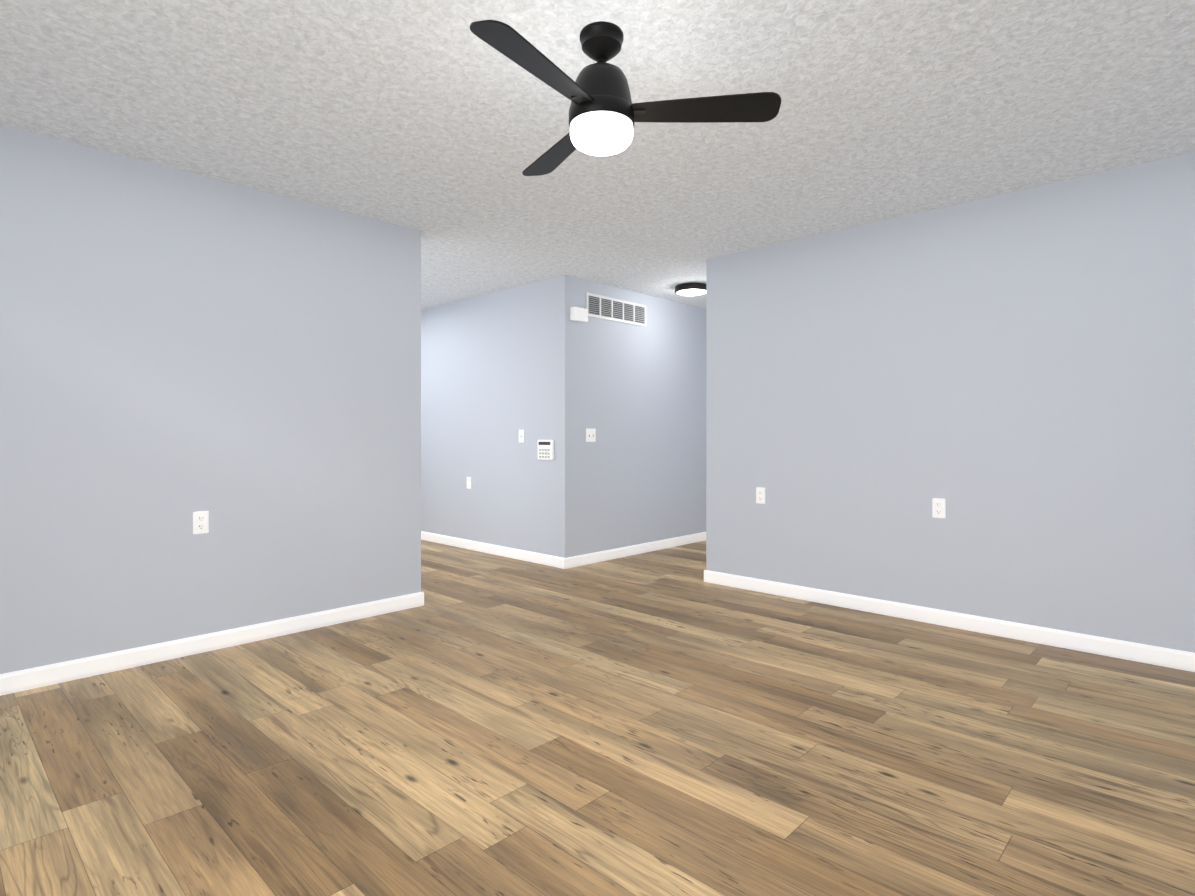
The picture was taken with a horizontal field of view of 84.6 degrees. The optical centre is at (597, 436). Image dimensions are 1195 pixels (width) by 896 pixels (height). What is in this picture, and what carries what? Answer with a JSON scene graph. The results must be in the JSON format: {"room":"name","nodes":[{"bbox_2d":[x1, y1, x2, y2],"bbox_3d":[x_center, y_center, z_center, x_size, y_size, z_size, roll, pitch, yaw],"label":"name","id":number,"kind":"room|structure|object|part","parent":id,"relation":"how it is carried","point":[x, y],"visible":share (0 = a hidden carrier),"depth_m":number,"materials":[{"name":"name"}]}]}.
{"room":"empty living room","nodes":[
{"label":"empty living room","id":0,"kind":"room"},
{"bbox_2d":[0,124,420,673],"bbox_3d":[-2.407,-0.114,3.053,0.120,2.440,3.515,0,0,44],"label":"wall","id":1,"kind":"structure","parent":0,"point":[241,364],"depth_m":3.32,"materials":[{"name":"grey paint"}]},
{"bbox_2d":[193,511,208,533],"bbox_3d":[-2.026,0.441,3.359,0.010,0.115,0.070,0,0,44],"label":"electrical outlet","id":2,"kind":"object","parent":1,"relation":"attached to","point":[200,522],"visible":1,"depth_m":3.36,"materials":[{"name":"white plastic"}]},
{"bbox_2d":[0,592,423,695],"bbox_3d":[-2.312,1.062,3.058,0.014,0.088,3.409,0,0,44],"label":"baseboard","id":3,"kind":"structure","parent":1,"relation":"attached to","point":[35,677],"depth_m":3.32,"materials":[{"name":"white wood"}]},
{"bbox_2d":[421,275,705,557],"bbox_3d":[-0.250,-0.127,8.686,4.425,2.440,4.695,0,0,44],"label":"wall","id":4,"kind":"structure","parent":0,"point":[502,368],"depth_m":6.09,"materials":[{"name":"grey paint"}]},
{"bbox_2d":[467,477,470,488],"bbox_3d":[-1.253,0.453,6.393,0.070,0.115,0.010,0,0,44],"label":"outlet","id":5,"kind":"object","parent":4,"relation":"attached to","point":[468,482],"visible":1,"depth_m":6.38,"materials":[{"name":"white plastic"}]},
{"bbox_2d":[421,531,565,568],"bbox_3d":[-1.870,1.053,6.980,4.439,0.088,0.014,0,0,44],"label":"baseboard","id":6,"kind":"structure","parent":4,"relation":"attached to","point":[540,558],"depth_m":6.07,"materials":[{"name":"white wood"}]},
{"bbox_2d":[519,430,523,442],"bbox_3d":[-0.680,-0.001,5.841,0.070,0.115,0.017,0,0,44],"label":"light switch","id":7,"kind":"object","parent":4,"relation":"attached to","point":[521,436],"visible":1,"depth_m":5.84,"materials":[{"name":"white plastic"}]},
{"bbox_2d":[538,440,553,459],"bbox_3d":[-0.443,0.115,5.605,0.190,0.170,0.031,0,0,44],"label":"keypad","id":8,"kind":"object","parent":4,"relation":"attached to","point":[545,449],"visible":0.98,"depth_m":5.58,"materials":[{"name":"white plastic"}]},
{"bbox_2d":[570,307,587,322],"bbox_3d":[-0.154,-1.025,5.542,0.051,0.110,0.170,0,0,44],"label":"box","id":9,"kind":"object","parent":4,"relation":"attached to","point":[578,314],"visible":1,"depth_m":5.51,"materials":[{"name":"white plastic"}]},
{"bbox_2d":[586,429,595,441],"bbox_3d":[-0.053,-0.008,5.675,0.017,0.115,0.116,0,0,44],"label":"light switch","id":10,"kind":"object","parent":4,"relation":"attached to","point":[590,435],"visible":1,"depth_m":5.67,"materials":[{"name":"white plastic"}]},
{"bbox_2d":[586,292,645,326],"bbox_3d":[0.180,-1.133,5.920,0.012,0.200,0.800,0,0,44],"label":"air vent","id":11,"kind":"object","parent":4,"relation":"in","point":[609,308],"visible":0.96,"depth_m":5.90,"materials":[{"name":"white metal"}]},
{"bbox_2d":[564,532,705,568],"bbox_3d":[1.351,1.052,7.152,0.014,0.088,4.709,0,0,44],"label":"baseboard","id":12,"kind":"structure","parent":4,"relation":"attached to","point":[591,558],"depth_m":6.05,"materials":[{"name":"white wood"}]},
{"bbox_2d":[0,540,1194,895],"bbox_3d":[-0.176,1.131,5.264,9.500,0.060,9.790,0,0,44],"label":"floor","id":13,"kind":"structure","parent":0,"point":[664,722],"depth_m":2.27,"materials":[{"name":"wood"}]},
{"bbox_2d":[0,0,1194,309],"bbox_3d":[-0.176,-1.369,5.258,9.500,0.060,9.790,0,0,44],"label":"ceiling","id":14,"kind":"structure","parent":0,"point":[438,124],"depth_m":2.68,"materials":[{"name":"paint"}]},
{"bbox_2d":[470,20,780,175],"bbox_3d":[-0.079,-1.142,2.145,1.034,0.380,0.970,0,0,44],"label":"ceiling fan","id":15,"kind":"object","parent":14,"relation":"hanging from","point":[605,113],"visible":1,"depth_m":2.11,"materials":[{"name":"black metal"}]},
{"bbox_3d":[-0.160,-1.067,1.911,0.130,0.036,0.520,0,0,33],"label":"blade","id":16,"kind":"part","parent":15,"relation":"part of","materials":[{"name":"black"}]},
{"bbox_3d":[-0.138,-1.069,2.462,0.130,0.036,0.520,0,0,-28],"label":"blade","id":17,"kind":"part","parent":15,"relation":"part of","materials":[{"name":"black"}]},
{"bbox_3d":[0.332,-1.068,2.153,0.520,0.036,0.130,0,0,5],"label":"blade","id":18,"kind":"part","parent":15,"relation":"part of","materials":[{"name":"black"}]},
{"bbox_2d":[675,282,705,295],"bbox_3d":[0.845,-1.309,5.880,0.308,0.064,0.308,0,0,44],"label":"light","id":19,"kind":"object","parent":14,"relation":"attached to","point":[691,289],"visible":0.9,"depth_m":5.78,"materials":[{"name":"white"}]},
{"bbox_2d":[706,152,1194,652],"bbox_3d":[2.251,-0.116,3.698,3.830,2.440,0.120,0,0,44],"label":"wall","id":20,"kind":"structure","parent":0,"point":[1009,377],"depth_m":3.71,"materials":[{"name":"grey paint"}]},
{"bbox_2d":[756,487,764,503],"bbox_3d":[1.155,0.420,4.655,0.070,0.115,0.010,0,0,44],"label":"electrical outlet","id":21,"kind":"object","parent":20,"relation":"attached to","point":[760,495],"visible":1,"depth_m":4.65,"materials":[{"name":"white plastic"}]},
{"bbox_2d":[932,498,945,517],"bbox_3d":[1.999,0.422,3.850,0.070,0.115,0.010,0,0,44],"label":"electrical outlet","id":22,"kind":"object","parent":20,"relation":"attached to","point":[938,507],"visible":1,"depth_m":3.85,"materials":[{"name":"white plastic"}]},
{"bbox_2d":[704,570,1194,671],"bbox_3d":[2.157,1.060,3.699,3.724,0.088,0.014,0,0,44],"label":"baseboard","id":23,"kind":"structure","parent":20,"relation":"attached to","point":[1155,655],"depth_m":3.70,"materials":[{"name":"white wood"}]}
]}

